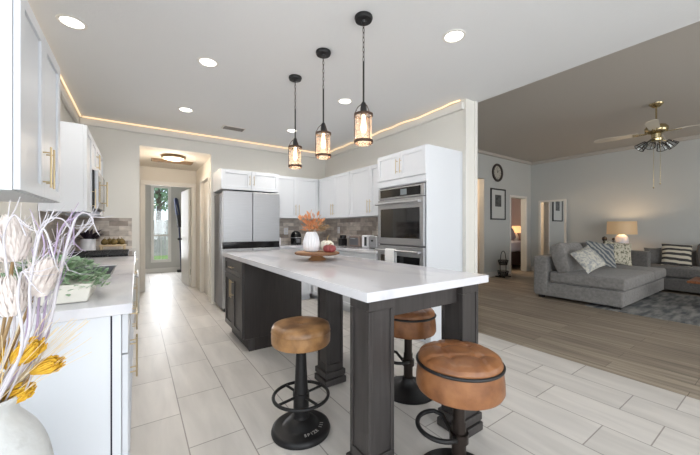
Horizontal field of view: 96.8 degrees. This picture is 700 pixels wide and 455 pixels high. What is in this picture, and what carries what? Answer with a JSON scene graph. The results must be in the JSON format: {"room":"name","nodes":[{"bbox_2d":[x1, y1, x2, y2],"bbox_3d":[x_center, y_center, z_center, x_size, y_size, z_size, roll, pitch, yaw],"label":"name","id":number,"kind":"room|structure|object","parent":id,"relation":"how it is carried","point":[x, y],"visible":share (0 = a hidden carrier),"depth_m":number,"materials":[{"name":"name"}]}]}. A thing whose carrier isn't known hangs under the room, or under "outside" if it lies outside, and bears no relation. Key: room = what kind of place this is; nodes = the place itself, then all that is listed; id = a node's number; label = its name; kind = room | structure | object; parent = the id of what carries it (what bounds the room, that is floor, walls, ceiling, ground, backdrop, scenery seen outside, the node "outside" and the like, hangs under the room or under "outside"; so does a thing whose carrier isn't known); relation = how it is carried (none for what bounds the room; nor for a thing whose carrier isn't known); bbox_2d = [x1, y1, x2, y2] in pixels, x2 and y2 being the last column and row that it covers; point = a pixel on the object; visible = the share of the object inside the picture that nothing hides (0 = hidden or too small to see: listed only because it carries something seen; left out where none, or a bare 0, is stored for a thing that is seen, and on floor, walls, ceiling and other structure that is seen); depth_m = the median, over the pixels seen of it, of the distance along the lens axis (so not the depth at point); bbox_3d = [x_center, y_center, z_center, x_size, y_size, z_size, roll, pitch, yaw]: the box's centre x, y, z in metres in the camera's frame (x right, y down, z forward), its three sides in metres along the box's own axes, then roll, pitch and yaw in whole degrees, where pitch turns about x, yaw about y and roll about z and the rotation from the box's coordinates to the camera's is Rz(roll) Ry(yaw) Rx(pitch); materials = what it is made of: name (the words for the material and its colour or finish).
{"room":"kitchen","nodes":[
{"label":"kitchen","id":0,"kind":"room"},
{"bbox_2d":[0,99,74,273],"bbox_3d":[-2.636,-0.125,2.558,0.120,2.710,3.800,0,0,-34],"label":"wall","id":1,"kind":"structure","parent":0,"point":[24,207],"depth_m":2.33,"materials":[{"name":"white paint"}]},
{"bbox_2d":[0,0,59,202],"bbox_3d":[-1.558,-0.530,1.394,0.338,0.780,0.740,0,0,-34],"label":"upper cabinet","id":2,"kind":"object","parent":1,"relation":"attached to","point":[29,68],"visible":1,"depth_m":1.28,"materials":[{"name":"white"}]},
{"bbox_2d":[38,211,75,258],"bbox_3d":[-3.076,0.075,3.317,0.012,0.430,1.850,0,0,-34],"label":"backsplash","id":3,"kind":"structure","parent":1,"relation":"attached to","point":[52,225],"depth_m":2.97,"materials":[{"name":"tile"}]},
{"bbox_2d":[38,121,95,212],"bbox_3d":[-2.515,-0.520,2.792,0.338,0.760,0.390,0,0,-34],"label":"upper cabinet","id":4,"kind":"object","parent":1,"relation":"attached to","point":[75,138],"visible":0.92,"depth_m":2.66,"materials":[{"name":"white"}]},
{"bbox_2d":[60,82,79,123],"bbox_3d":[-2.543,-1.403,2.573,0.050,0.085,3.680,0,0,-34],"label":"trim","id":5,"kind":"structure","parent":1,"relation":"attached to","point":[64,97],"depth_m":3.48,"materials":[{"name":"white paint"}]},
{"bbox_2d":[65,153,103,217],"bbox_3d":[-3.256,-0.520,3.873,0.338,0.760,0.690,0,0,-34],"label":"upper cabinet","id":6,"kind":"object","parent":1,"relation":"attached to","point":[101,170],"visible":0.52,"depth_m":3.79,"materials":[{"name":"white"}]},
{"bbox_2d":[92,137,100,172],"bbox_3d":[-2.843,-0.740,3.271,0.338,0.320,0.760,0,0,-34],"label":"upper cabinet","id":7,"kind":"object","parent":1,"relation":"attached to","point":[96,158],"visible":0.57,"depth_m":3.30,"materials":[{"name":"white"}]},
{"bbox_2d":[92,170,107,211],"bbox_3d":[-2.820,-0.380,3.287,0.395,0.380,0.750,0,0,-34],"label":"microwave","id":8,"kind":"object","parent":7,"relation":"attached to","point":[98,182],"visible":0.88,"depth_m":3.14,"materials":[{"name":"silver metal"}]},
{"bbox_2d":[80,239,95,250],"bbox_3d":[-3.249,0.211,3.860,0.150,0.155,0.150,0,0,-34],"label":"pot","id":9,"kind":"object","parent":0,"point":[87,244],"depth_m":3.80,"materials":[{"name":"white ceramic"}]},
{"bbox_2d":[145,185,190,268],"bbox_3d":[-5.637,-0.070,8.454,2.650,2.600,0.120,0,0,-34],"label":"wall","id":10,"kind":"structure","parent":0,"point":[175,191],"depth_m":8.79,"materials":[{"name":"grey paint"}]},
{"bbox_2d":[151,185,170,262],"bbox_3d":[-5.256,-0.115,8.654,0.485,2.130,0.080,0,0,-34],"label":"window","id":11,"kind":"structure","parent":10,"relation":"in","point":[152,187],"depth_m":8.63,"materials":[{"name":"white paint"}]},
{"bbox_2d":[145,266,190,272],"bbox_3d":[-5.598,1.170,8.397,2.450,0.120,0.018,0,0,-34],"label":"baseboard","id":12,"kind":"structure","parent":10,"relation":"attached to","point":[169,269],"depth_m":8.64,"materials":[{"name":"white paint"}]},
{"bbox_2d":[140,166,195,187],"bbox_3d":[-3.631,0.020,6.276,1.300,2.420,0.100,0,0,-34],"label":"wall","id":13,"kind":"structure","parent":0,"point":[146,173],"depth_m":6.21,"materials":[{"name":"beige paint"}]},
{"bbox_2d":[140,180,195,291],"bbox_3d":[-3.614,0.155,6.215,0.960,2.150,0.020,0,0,-34],"label":"trim","id":14,"kind":"structure","parent":13,"relation":"attached to","point":[142,182],"depth_m":6.14,"materials":[{"name":"white paint"}]},
{"bbox_2d":[178,189,190,285],"bbox_3d":[-3.613,0.200,6.831,0.206,2.040,0.780,0,0,-38],"label":"door","id":15,"kind":"structure","parent":13,"relation":"in","point":[185,195],"depth_m":6.76,"materials":[{"name":"white paint"}]},
{"bbox_2d":[140,147,209,170],"bbox_3d":[-3.134,-1.240,5.550,1.300,0.100,1.660,0,0,-34],"label":"ceiling","id":16,"kind":"structure","parent":0,"point":[146,154],"depth_m":5.40,"materials":[{"name":"beige paint"}]},
{"bbox_2d":[151,158,192,164],"bbox_3d":[-3.159,-1.177,5.533,0.640,0.025,0.240,0,0,-34],"label":"ceiling vent","id":17,"kind":"object","parent":16,"relation":"in","point":[152,159],"visible":0.97,"depth_m":5.49,"materials":[{"name":"brown metal"}]},
{"bbox_2d":[161,154,185,160],"bbox_3d":[-2.921,-1.155,5.151,0.360,0.069,0.360,0,0,-34],"label":"ceiling light","id":18,"kind":"object","parent":16,"relation":"attached to","point":[171,157],"visible":1,"depth_m":5.05,"materials":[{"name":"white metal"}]},
{"bbox_2d":[163,156,183,160],"bbox_3d":[-2.921,-1.141,5.151,0.310,0.042,0.310,0,0,-34],"label":"diffuser","id":19,"kind":"object","parent":18,"relation":"attached to","point":[171,158],"depth_m":5.08,"materials":[{"name":"beige"}]},
{"bbox_2d":[75,116,324,313],"bbox_3d":[-2.051,-0.125,5.213,4.085,2.710,0.120,0,0,-34],"label":"wall","id":20,"kind":"structure","parent":0,"point":[119,150],"depth_m":4.47,"materials":[{"name":"white paint"}]},
{"bbox_2d":[80,118,318,158],"bbox_3d":[-2.034,-1.403,5.121,3.670,0.085,0.050,0,0,-34],"label":"trim","id":21,"kind":"structure","parent":20,"relation":"attached to","point":[89,122],"depth_m":4.76,"materials":[{"name":"white paint"}]},
{"bbox_2d":[82,116,317,152],"bbox_3d":[-2.013,-1.458,5.091,3.610,0.016,0.016,0,0,-34],"label":"led strip","id":22,"kind":"object","parent":20,"relation":"attached to","point":[82,116],"visible":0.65,"depth_m":4.72,"materials":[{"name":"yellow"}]},
{"bbox_2d":[76,217,324,249],"bbox_3d":[-2.040,0.060,5.141,3.758,0.460,0.012,0,0,-34],"label":"backsplash","id":23,"kind":"structure","parent":20,"relation":"attached to","point":[114,228],"depth_m":4.34,"materials":[{"name":"stone"}]},
{"bbox_2d":[213,168,278,193],"bbox_3d":[-1.666,-0.720,4.996,0.885,0.300,0.633,0,0,-34],"label":"upper cabinet","id":24,"kind":"object","parent":20,"relation":"attached to","point":[223,179],"visible":0.98,"depth_m":4.74,"materials":[{"name":"white"}]},
{"bbox_2d":[276,175,318,218],"bbox_3d":[-1.011,-0.535,5.623,0.885,0.730,0.368,0,0,-34],"label":"upper cabinet","id":25,"kind":"object","parent":20,"relation":"attached to","point":[298,195],"visible":0.71,"depth_m":5.51,"materials":[{"name":"white"}]},
{"bbox_2d":[196,158,209,291],"bbox_3d":[-2.705,0.020,5.844,0.100,2.420,1.660,0,0,-34],"label":"wall","id":26,"kind":"structure","parent":0,"point":[204,169],"depth_m":6.16,"materials":[{"name":"beige paint"}]},
{"bbox_2d":[200,172,209,300],"bbox_3d":[-2.641,0.140,5.645,0.020,2.180,0.940,0,0,-34],"label":"trim","id":27,"kind":"structure","parent":26,"relation":"attached to","point":[207,175],"depth_m":5.28,"materials":[{"name":"white paint"}]},
{"bbox_2d":[204,181,207,294],"bbox_3d":[-2.603,0.180,5.671,0.088,2.080,0.760,0,0,-34],"label":"door","id":28,"kind":"structure","parent":26,"relation":"in","point":[205,183],"depth_m":5.75,"materials":[{"name":"white paint"}]},
{"bbox_2d":[27,0,699,152],"bbox_3d":[-0.384,-1.775,0.888,6.270,0.590,9.100,0,0,-34],"label":"ceiling","id":29,"kind":"structure","parent":0,"point":[135,61],"depth_m":2.59,"materials":[{"name":"white paint"}]},
{"bbox_2d":[55,14,87,29],"bbox_3d":[-1.997,-1.476,2.234,0.176,0.006,0.176,0,0,-34],"label":"recessed light","id":30,"kind":"object","parent":29,"relation":"in","point":[70,21],"visible":1,"depth_m":2.23,"materials":[{"name":"white paint"}]},
{"bbox_2d":[197,57,218,67],"bbox_3d":[-1.266,-1.476,2.773,0.176,0.006,0.176,0,0,-34],"label":"recessed light","id":31,"kind":"object","parent":29,"relation":"in","point":[205,61],"visible":1,"depth_m":2.77,"materials":[{"name":"white paint"}]},
{"bbox_2d":[221,125,245,131],"bbox_3d":[-1.721,-1.470,4.603,0.320,0.017,0.160,0,0,-34],"label":"ceiling vent","id":32,"kind":"object","parent":29,"relation":"in","point":[228,127],"visible":1,"depth_m":4.58,"materials":[{"name":"metal"}]},
{"bbox_2d":[288,74,301,168],"bbox_3d":[-0.536,-1.032,3.049,0.134,0.894,0.136,0,0,-34],"label":"pendant light","id":33,"kind":"object","parent":29,"relation":"hanging from","point":[295,78],"visible":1,"depth_m":3.04,"materials":[{"name":"black metal"}]},
{"bbox_2d":[315,47,330,158],"bbox_3d":[-0.223,-1.032,2.609,0.134,0.894,0.136,0,0,-34],"label":"pendant light","id":34,"kind":"object","parent":29,"relation":"hanging from","point":[323,53],"visible":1,"depth_m":2.60,"materials":[{"name":"black metal"}]},
{"bbox_2d":[354,11,372,145],"bbox_3d":[0.096,-1.032,2.179,0.134,0.894,0.136,0,0,-34],"label":"pendant light","id":35,"kind":"object","parent":29,"relation":"hanging from","point":[362,18],"visible":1,"depth_m":2.17,"materials":[{"name":"black metal"}]},
{"bbox_2d":[360,102,366,115],"bbox_3d":[0.095,-0.836,2.180,0.048,0.088,0.048,0,0,-34],"label":"socket","id":36,"kind":"object","parent":35,"relation":"attached to","point":[363,105],"depth_m":2.16,"materials":[{"name":"black metal"}]},
{"bbox_2d":[442,29,465,42],"bbox_3d":[0.802,-1.476,2.397,0.176,0.006,0.176,0,0,-34],"label":"recessed light","id":37,"kind":"object","parent":29,"relation":"in","point":[455,35],"visible":1,"depth_m":2.39,"materials":[{"name":"white paint"}]},
{"bbox_2d":[325,98,473,272],"bbox_3d":[0.497,-0.125,4.934,0.195,2.710,3.220,0,0,-34],"label":"wall","id":38,"kind":"structure","parent":0,"point":[448,131],"depth_m":3.92,"materials":[{"name":"white paint"}]},
{"bbox_2d":[319,171,362,218],"bbox_3d":[-0.166,-0.535,5.401,0.365,0.730,1.000,0,0,-34],"label":"upper cabinet","id":39,"kind":"object","parent":38,"relation":"attached to","point":[334,191],"visible":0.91,"depth_m":5.27,"materials":[{"name":"white"}]},
{"bbox_2d":[325,217,377,243],"bbox_3d":[0.178,0.060,5.217,0.012,0.460,2.368,0,0,-34],"label":"backsplash","id":40,"kind":"structure","parent":38,"relation":"attached to","point":[348,226],"depth_m":5.43,"materials":[{"name":"tile"}]},
{"bbox_2d":[350,164,378,217],"bbox_3d":[0.408,-0.535,4.563,0.365,0.730,1.020,0,0,-34],"label":"upper cabinet","id":41,"kind":"object","parent":38,"relation":"attached to","point":[364,190],"visible":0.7,"depth_m":4.60,"materials":[{"name":"white"}]},
{"bbox_2d":[324,102,463,159],"bbox_3d":[0.390,-1.403,4.873,0.050,0.085,3.200,0,0,-34],"label":"trim","id":42,"kind":"structure","parent":38,"relation":"attached to","point":[459,106],"depth_m":4.21,"materials":[{"name":"white paint"}]},
{"bbox_2d":[328,100,459,152],"bbox_3d":[0.380,-1.452,4.823,0.016,0.036,3.091,0,0,-34],"label":"led strip","id":43,"kind":"object","parent":38,"relation":"attached to","point":[457,100],"visible":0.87,"depth_m":4.19,"materials":[{"name":"yellow"}]},
{"bbox_2d":[465,101,477,272],"bbox_3d":[1.405,-0.125,3.595,0.220,2.710,0.015,0,0,-34],"label":"trim","id":44,"kind":"structure","parent":38,"relation":"attached to","point":[475,102],"depth_m":3.63,"materials":[{"name":"white paint"}]},
{"bbox_2d":[130,264,699,454],"bbox_3d":[1.690,1.290,5.187,14.550,0.120,13.850,0,0,-34],"label":"floor","id":45,"kind":"structure","parent":0,"point":[197,389],"depth_m":2.46,"materials":[{"name":"tile"}]},
{"bbox_2d":[0,198,112,454],"bbox_3d":[-0.894,0.575,0.802,0.418,1.309,0.307,0,0,-6],"label":"floor vase","id":46,"kind":"object","parent":45,"relation":"on","point":[22,432],"visible":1,"depth_m":0.80,"materials":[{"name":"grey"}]},
{"bbox_2d":[0,307,137,454],"bbox_3d":[-1.337,0.781,1.365,0.670,0.898,0.798,0,0,-34],"label":"base cabinet","id":47,"kind":"object","parent":45,"relation":"on","point":[83,407],"visible":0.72,"depth_m":1.14,"materials":[{"name":"white"}]},
{"bbox_2d":[0,256,134,329],"bbox_3d":[-1.804,0.310,2.031,0.653,0.040,2.460,0,0,-34],"label":"countertop","id":48,"kind":"structure","parent":47,"relation":"on","point":[116,298],"depth_m":1.24,"materials":[{"name":"stone"}]},
{"bbox_2d":[0,254,111,307],"bbox_3d":[-1.200,0.194,1.266,0.371,0.189,0.428,0,0,-34],"label":"potted plant","id":49,"kind":"object","parent":48,"relation":"on","point":[75,287],"visible":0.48,"depth_m":1.22,"materials":[{"name":"green plant"}]},
{"bbox_2d":[65,265,115,275],"bbox_3d":[-1.833,0.412,2.066,0.422,0.236,0.632,0,0,-34],"label":"sink","id":50,"kind":"object","parent":48,"relation":"in","point":[111,269],"visible":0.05,"depth_m":2.38,"materials":[{"name":"grey metal"}]},
{"bbox_2d":[67,249,138,277],"bbox_3d":[-2.700,0.730,3.375,0.670,0.940,0.760,0,0,-34],"label":"range","id":51,"kind":"object","parent":45,"relation":"on","point":[124,252],"visible":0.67,"depth_m":3.22,"materials":[{"name":"grey metal"}]},
{"bbox_2d":[80,251,134,257],"bbox_3d":[-2.714,0.307,3.365,0.636,0.045,0.760,0,0,-34],"label":"cooktop","id":52,"kind":"object","parent":51,"relation":"in","point":[88,254],"depth_m":3.21,"materials":[{"name":"black"}]},
{"bbox_2d":[131,301,137,405],"bbox_3d":[-1.824,0.781,2.078,0.668,0.898,0.920,0,0,-34],"label":"base cabinet","id":53,"kind":"object","parent":45,"relation":"on","point":[136,305],"visible":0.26,"depth_m":2.23,"materials":[{"name":"white"}]},
{"bbox_2d":[134,259,136,309],"bbox_3d":[-3.123,0.781,3.976,0.668,0.898,0.690,0,0,-34],"label":"base cabinet","id":54,"kind":"object","parent":45,"relation":"on","point":[135,259],"visible":0.15,"depth_m":4.31,"materials":[{"name":"white"}]},
{"bbox_2d":[76,248,135,253],"bbox_3d":[-3.125,0.310,3.970,0.641,0.040,0.692,0,0,-34],"label":"countertop","id":55,"kind":"structure","parent":54,"relation":"on","point":[130,249],"depth_m":4.19,"materials":[{"name":"stone"}]},
{"bbox_2d":[76,229,103,250],"bbox_3d":[-3.234,0.145,3.864,0.379,0.288,0.286,0,0,-13],"label":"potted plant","id":56,"kind":"object","parent":55,"relation":"on","point":[88,242],"visible":0.96,"depth_m":3.82,"materials":[{"name":"white ceramic"}]},
{"bbox_2d":[174,198,180,271],"bbox_3d":[-4.777,0.190,8.713,0.278,2.071,0.215,0,0,-34],"label":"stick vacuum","id":57,"kind":"object","parent":45,"relation":"on","point":[176,201],"visible":0.74,"depth_m":8.68,"materials":[{"name":"black plastic"}]},
{"bbox_2d":[214,190,279,311],"bbox_3d":[-1.660,0.343,4.999,0.860,1.775,0.635,0,0,-34],"label":"refrigerator","id":58,"kind":"object","parent":45,"relation":"on","point":[243,221],"visible":0.72,"depth_m":4.73,"materials":[{"name":"grey metal"}]},
{"bbox_2d":[280,248,311,299],"bbox_3d":[-1.055,0.781,5.417,0.570,0.898,0.638,0,0,-34],"label":"base cabinet","id":59,"kind":"object","parent":45,"relation":"on","point":[306,288],"visible":0.13,"depth_m":5.30,"materials":[{"name":"white"}]},
{"bbox_2d":[271,316,330,449],"bbox_3d":[-0.297,0.900,1.893,0.358,0.657,0.358,0,0,-34],"label":"bar stool","id":60,"kind":"object","parent":45,"relation":"on","point":[303,427],"visible":1,"depth_m":1.82,"materials":[{"name":"leather"}]},
{"bbox_2d":[310,248,343,309],"bbox_3d":[-0.339,0.781,5.391,0.638,0.898,1.480,0,0,-34],"label":"base cabinet","id":61,"kind":"object","parent":45,"relation":"on","point":[314,294],"visible":0.07,"depth_m":5.29,"materials":[{"name":"white"}]},
{"bbox_2d":[279,243,377,253],"bbox_3d":[-0.317,0.310,4.877,1.187,0.040,2.367,0,0,-34],"label":"countertop","id":62,"kind":"structure","parent":61,"relation":"on","point":[342,248],"depth_m":4.56,"materials":[{"name":"stone"}]},
{"bbox_2d":[290,231,301,244],"bbox_3d":[-0.955,0.170,5.519,0.204,0.239,0.217,0,0,-34],"label":"coffee maker","id":63,"kind":"object","parent":62,"relation":"on","point":[295,238],"visible":0.98,"depth_m":5.44,"materials":[{"name":"black"}]},
{"bbox_2d":[349,236,361,246],"bbox_3d":[0.121,0.205,4.797,0.200,0.161,0.280,0,0,-34],"label":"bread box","id":64,"kind":"object","parent":62,"relation":"on","point":[355,241],"visible":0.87,"depth_m":4.70,"materials":[{"name":"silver metal"}]},
{"bbox_2d":[362,235,373,247],"bbox_3d":[0.265,0.197,4.584,0.144,0.184,0.135,0,0,-34],"label":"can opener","id":65,"kind":"object","parent":62,"relation":"on","point":[365,238],"visible":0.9,"depth_m":4.52,"materials":[{"name":"white plastic"}]},
{"bbox_2d":[369,236,378,248],"bbox_3d":[0.380,0.199,4.387,0.195,0.180,0.190,0,0,-34],"label":"toaster","id":66,"kind":"object","parent":62,"relation":"on","point":[373,240],"visible":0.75,"depth_m":4.32,"materials":[{"name":"silver metal"}]},
{"bbox_2d":[225,257,482,454],"bbox_3d":[-0.342,0.781,2.762,0.933,0.897,2.763,0,0,-34],"label":"kitchen island","id":67,"kind":"object","parent":45,"relation":"on","point":[256,298],"visible":0.76,"depth_m":1.86,"materials":[{"name":"brown wood"}]},
{"bbox_2d":[222,249,488,302],"bbox_3d":[-0.346,0.309,2.817,0.937,0.045,2.860,0,0,-34],"label":"island countertop","id":68,"kind":"structure","parent":67,"relation":"on","point":[362,279],"depth_m":1.96,"materials":[{"name":"stone"}]},
{"bbox_2d":[295,250,338,260],"bbox_3d":[-0.295,0.249,2.793,0.398,0.074,0.401,0,0,-34],"label":"cake stand","id":69,"kind":"object","parent":68,"relation":"on","point":[315,256],"visible":0.91,"depth_m":2.69,"materials":[{"name":"brown wood"}]},
{"bbox_2d":[298,210,329,251],"bbox_3d":[-0.314,0.019,2.792,0.283,0.384,0.280,0,0,-34],"label":"vase","id":70,"kind":"object","parent":69,"relation":"on","point":[311,242],"visible":1,"depth_m":2.75,"materials":[{"name":"white ceramic"}]},
{"bbox_2d":[340,251,377,311],"bbox_3d":[0.327,0.781,4.418,0.638,0.898,0.870,0,0,-34],"label":"base cabinet","id":71,"kind":"object","parent":45,"relation":"on","point":[346,300],"visible":0.09,"depth_m":4.38,"materials":[{"name":"white"}]},
{"bbox_2d":[394,308,435,404],"bbox_3d":[0.442,0.911,2.363,0.416,0.636,0.416,0,0,-38],"label":"bar stool","id":72,"kind":"object","parent":45,"relation":"on","point":[421,324],"visible":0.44,"depth_m":2.21,"materials":[{"name":"black metal"}]},
{"bbox_2d":[394,308,434,319],"bbox_3d":[0.442,0.624,2.363,0.394,0.061,0.394,0,0,-18],"label":"cushion","id":73,"kind":"object","parent":72,"relation":"on","point":[425,314],"depth_m":2.20,"materials":[{"name":"leather"}]},
{"bbox_2d":[378,144,461,342],"bbox_3d":[0.806,0.175,3.728,0.649,2.110,0.790,0,0,-34],"label":"tall cabinet","id":74,"kind":"object","parent":45,"relation":"on","point":[440,168],"visible":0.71,"depth_m":3.40,"materials":[{"name":"white"}]},
{"bbox_2d":[375,182,425,266],"bbox_3d":[0.765,0.217,3.699,0.638,1.405,0.746,0,0,-34],"label":"double oven","id":75,"kind":"object","parent":74,"relation":"in","point":[401,209],"visible":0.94,"depth_m":3.48,"materials":[{"name":"grey metal"}]},
{"bbox_2d":[385,248,396,262],"bbox_3d":[0.467,0.359,3.589,0.046,0.242,0.157,0,0,-34],"label":"dish towel","id":76,"kind":"object","parent":75,"relation":"hanging from","point":[390,255],"visible":0.78,"depth_m":3.56,"materials":[{"name":"white fabric"}]},
{"bbox_2d":[415,339,505,454],"bbox_3d":[0.533,0.911,1.522,0.416,0.636,0.416,0,0,-37],"label":"bar stool","id":77,"kind":"object","parent":45,"relation":"on","point":[461,376],"visible":1,"depth_m":1.40,"materials":[{"name":"leather"}]},
{"bbox_2d":[418,339,503,378],"bbox_3d":[0.533,0.624,1.522,0.394,0.061,0.394,0,0,0],"label":"cushion","id":78,"kind":"object","parent":77,"relation":"on","point":[445,358],"depth_m":1.42,"materials":[{"name":"leather"}]},
{"bbox_2d":[495,251,510,277],"bbox_3d":[3.853,0.900,7.825,0.294,0.659,0.270,0,0,-34],"label":"stand","id":79,"kind":"object","parent":45,"relation":"on","point":[500,273],"visible":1,"depth_m":7.75,"materials":[{"name":"black metal"}]},
{"bbox_2d":[511,240,520,264],"bbox_3d":[4.771,0.705,10.466,1.500,1.050,2.080,0,0,-34],"label":"bed","id":80,"kind":"object","parent":45,"relation":"on","point":[515,244],"visible":0.11,"depth_m":9.39,"materials":[{"name":"fabric"}]},
{"bbox_2d":[585,292,699,325],"bbox_3d":[5.706,1.224,4.119,2.430,0.011,3.550,0,0,-34],"label":"area rug","id":81,"kind":"object","parent":45,"relation":"on","point":[681,308],"visible":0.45,"depth_m":4.76,"materials":[{"name":"carpet"}]},
{"bbox_2d":[534,242,665,309],"bbox_3d":[4.656,0.746,5.751,2.432,0.968,1.290,0,0,-34],"label":"sofa","id":82,"kind":"object","parent":81,"relation":"on","point":[558,273],"visible":0.75,"depth_m":5.22,"materials":[{"name":"grey"}]},
{"bbox_2d":[550,242,583,272],"bbox_3d":[3.895,0.520,5.515,0.879,0.516,0.316,0,0,-34],"label":"cushion","id":83,"kind":"object","parent":82,"relation":"on","point":[561,261],"depth_m":5.29,"materials":[{"name":"fabric"}]},
{"bbox_2d":[569,245,606,273],"bbox_3d":[3.903,0.508,5.100,0.488,0.448,0.243,0,0,-12],"label":"throw pillow","id":84,"kind":"object","parent":82,"relation":"on","point":[586,257],"visible":1,"depth_m":5.04,"materials":[{"name":"fabric"}]},
{"bbox_2d":[586,240,616,268],"bbox_3d":[4.439,0.460,5.500,0.520,0.487,0.225,0,0,10],"label":"throw pillow","id":85,"kind":"object","parent":82,"relation":"on","point":[604,251],"visible":0.64,"depth_m":5.45,"materials":[{"name":"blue fabric"}]},
{"bbox_2d":[550,267,654,290],"bbox_3d":[4.390,0.845,5.412,1.580,0.218,1.030,0,0,-34],"label":"seat cushion","id":86,"kind":"object","parent":82,"relation":"on","point":[601,278],"depth_m":5.03,"materials":[{"name":"fabric"}]},
{"bbox_2d":[604,240,631,265],"bbox_3d":[5.067,0.473,5.880,0.490,0.473,0.186,0,0,17],"label":"throw pillow","id":87,"kind":"object","parent":82,"relation":"on","point":[622,251],"visible":0.68,"depth_m":5.82,"materials":[{"name":"beige fabric"}]},
{"bbox_2d":[602,264,665,279],"bbox_3d":[5.385,0.845,6.093,0.810,0.214,1.030,0,0,-34],"label":"seat cushion","id":88,"kind":"object","parent":82,"relation":"on","point":[659,273],"depth_m":5.81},
{"bbox_2d":[651,244,699,292],"bbox_3d":[7.195,0.755,5.157,1.020,0.950,3.380,0,0,-34],"label":"sofa","id":89,"kind":"object","parent":45,"relation":"on","point":[676,278],"visible":0.32,"depth_m":5.84,"materials":[{"name":"grey"}]},
{"bbox_2d":[644,248,661,263],"bbox_3d":[6.051,0.558,6.200,0.270,0.327,0.166,0,0,26],"label":"throw pillow","id":90,"kind":"object","parent":89,"relation":"on","point":[656,254],"visible":0.7,"depth_m":6.14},
{"bbox_2d":[651,264,699,278],"bbox_3d":[6.616,0.845,5.790,0.780,0.218,1.680,0,0,-34],"label":"seat cushion","id":91,"kind":"object","parent":89,"relation":"on","point":[672,271],"depth_m":5.83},
{"bbox_2d":[661,243,692,267],"bbox_3d":[6.226,0.515,5.930,0.445,0.445,0.192,0,0,37],"label":"throw pillow","id":92,"kind":"object","parent":89,"relation":"on","point":[679,255],"visible":1,"depth_m":5.89,"materials":[{"name":"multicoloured fabric"}]},
{"bbox_2d":[696,244,699,266],"bbox_3d":[7.002,0.530,5.704,0.315,0.500,0.879,0,0,-34],"label":"cushion","id":93,"kind":"object","parent":89,"relation":"on","point":[698,247],"depth_m":5.97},
{"bbox_3d":[5.980,0.910,7.064,0.750,0.640,1.000,0,0,-34],"label":"side table","id":94,"kind":"object","parent":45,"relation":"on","visible":0},
{"bbox_2d":[606,221,637,243],"bbox_3d":[6.033,0.222,6.906,0.524,0.733,0.524,0,0,-34],"label":"table lamp","id":95,"kind":"object","parent":94,"relation":"on","point":[613,227],"visible":0.65,"depth_m":6.75,"materials":[{"name":"fabric"}]},
{"bbox_2d":[478,179,478,273],"bbox_3d":[1.748,-0.070,8.953,2.000,2.600,3.600,0,0,-34],"label":"wall","id":96,"kind":"structure","parent":0,"point":[478,179],"depth_m":8.15,"materials":[{"name":"beige paint"}]},
{"bbox_2d":[478,153,530,273],"bbox_3d":[2.758,-0.330,7.385,6.305,3.120,0.130,0,0,-34],"label":"wall","id":97,"kind":"structure","parent":0,"point":[516,180],"depth_m":8.10,"materials":[{"name":"grey paint"}]},
{"bbox_2d":[492,164,502,181],"bbox_3d":[3.791,-1.420,7.987,0.470,0.470,0.040,0,0,-34],"label":"wall clock","id":98,"kind":"object","parent":97,"relation":"attached to","point":[497,171],"visible":1,"depth_m":7.99,"materials":[{"name":"grey"}]},
{"bbox_2d":[490,188,505,219],"bbox_3d":[3.821,-0.610,8.014,0.680,0.800,0.028,0,0,-34],"label":"framed picture","id":99,"kind":"object","parent":97,"relation":"attached to","point":[497,196],"visible":1,"depth_m":8.00,"materials":[{"name":"paper"}]},
{"bbox_2d":[509,195,526,273],"bbox_3d":[4.659,0.170,8.595,0.920,2.120,0.020,0,0,-34],"label":"trim","id":100,"kind":"structure","parent":97,"relation":"attached to","point":[510,196],"depth_m":8.34,"materials":[{"name":"white paint"}]},
{"bbox_2d":[511,198,520,239],"bbox_3d":[4.226,-0.070,10.572,3.920,2.600,3.730,0,0,-34],"label":"wall","id":101,"kind":"structure","parent":0,"point":[515,203],"depth_m":11.22,"materials":[{"name":"grey paint"}]},
{"bbox_2d":[478,21,699,161],"bbox_3d":[4.856,-1.720,6.112,8.280,0.700,11.800,0,0,-34],"label":"ceiling","id":102,"kind":"structure","parent":0,"point":[562,114],"depth_m":4.80,"materials":[{"name":"grey paint"}]},
{"bbox_2d":[594,101,699,188],"bbox_3d":[4.654,-1.244,4.726,1.117,1.290,1.117,0,0,4],"label":"ceiling fan","id":103,"kind":"object","parent":102,"relation":"hanging from","point":[653,128],"visible":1,"depth_m":4.69,"materials":[{"name":"gold metal"}]},
{"bbox_2d":[531,138,699,266],"bbox_3d":[7.568,-0.330,5.709,0.120,3.120,8.070,0,0,-34],"label":"wall","id":104,"kind":"structure","parent":0,"point":[600,189],"depth_m":7.20,"materials":[{"name":"grey paint"}]},
{"bbox_2d":[539,199,566,254],"bbox_3d":[5.543,0.205,8.528,0.033,1.950,0.690,0,0,-34],"label":"mirror","id":105,"kind":"object","parent":104,"relation":"attached to","point":[552,213],"visible":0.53,"depth_m":8.54,"materials":[{"name":"mirror"}]},
{"bbox_2d":[478,134,699,164],"bbox_3d":[4.978,-1.853,3.996,6.090,0.075,7.970,0,0,-34],"label":"trim","id":106,"kind":"structure","parent":104,"relation":"attached to","point":[698,135],"depth_m":7.71,"materials":[{"name":"grey paint"}]},
{"label":"outside","id":107,"kind":"structure","parent":0,"visible":0},
{"bbox_2d":[154,255,167,259],"bbox_3d":[-11.762,1.405,22.488,22.000,0.150,29.600,0,0,-34],"label":"ground","id":108,"kind":"structure","parent":107,"point":[164,256],"depth_m":14.02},
{"bbox_2d":[154,220,167,255],"bbox_3d":[-8.917,0.466,15.146,14.400,1.729,0.070,0,0,-34],"label":"fence","id":109,"kind":"object","parent":108,"relation":"on","point":[160,226],"visible":0.07,"depth_m":14.97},
{"bbox_2d":[154,188,167,219],"bbox_3d":[-10.560,-1.945,17.022,4.988,6.662,4.932,0,0,10],"label":"tree","id":110,"kind":"object","parent":108,"relation":"on","point":[159,194],"visible":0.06,"depth_m":16.96,"materials":[{"name":"green plant"}]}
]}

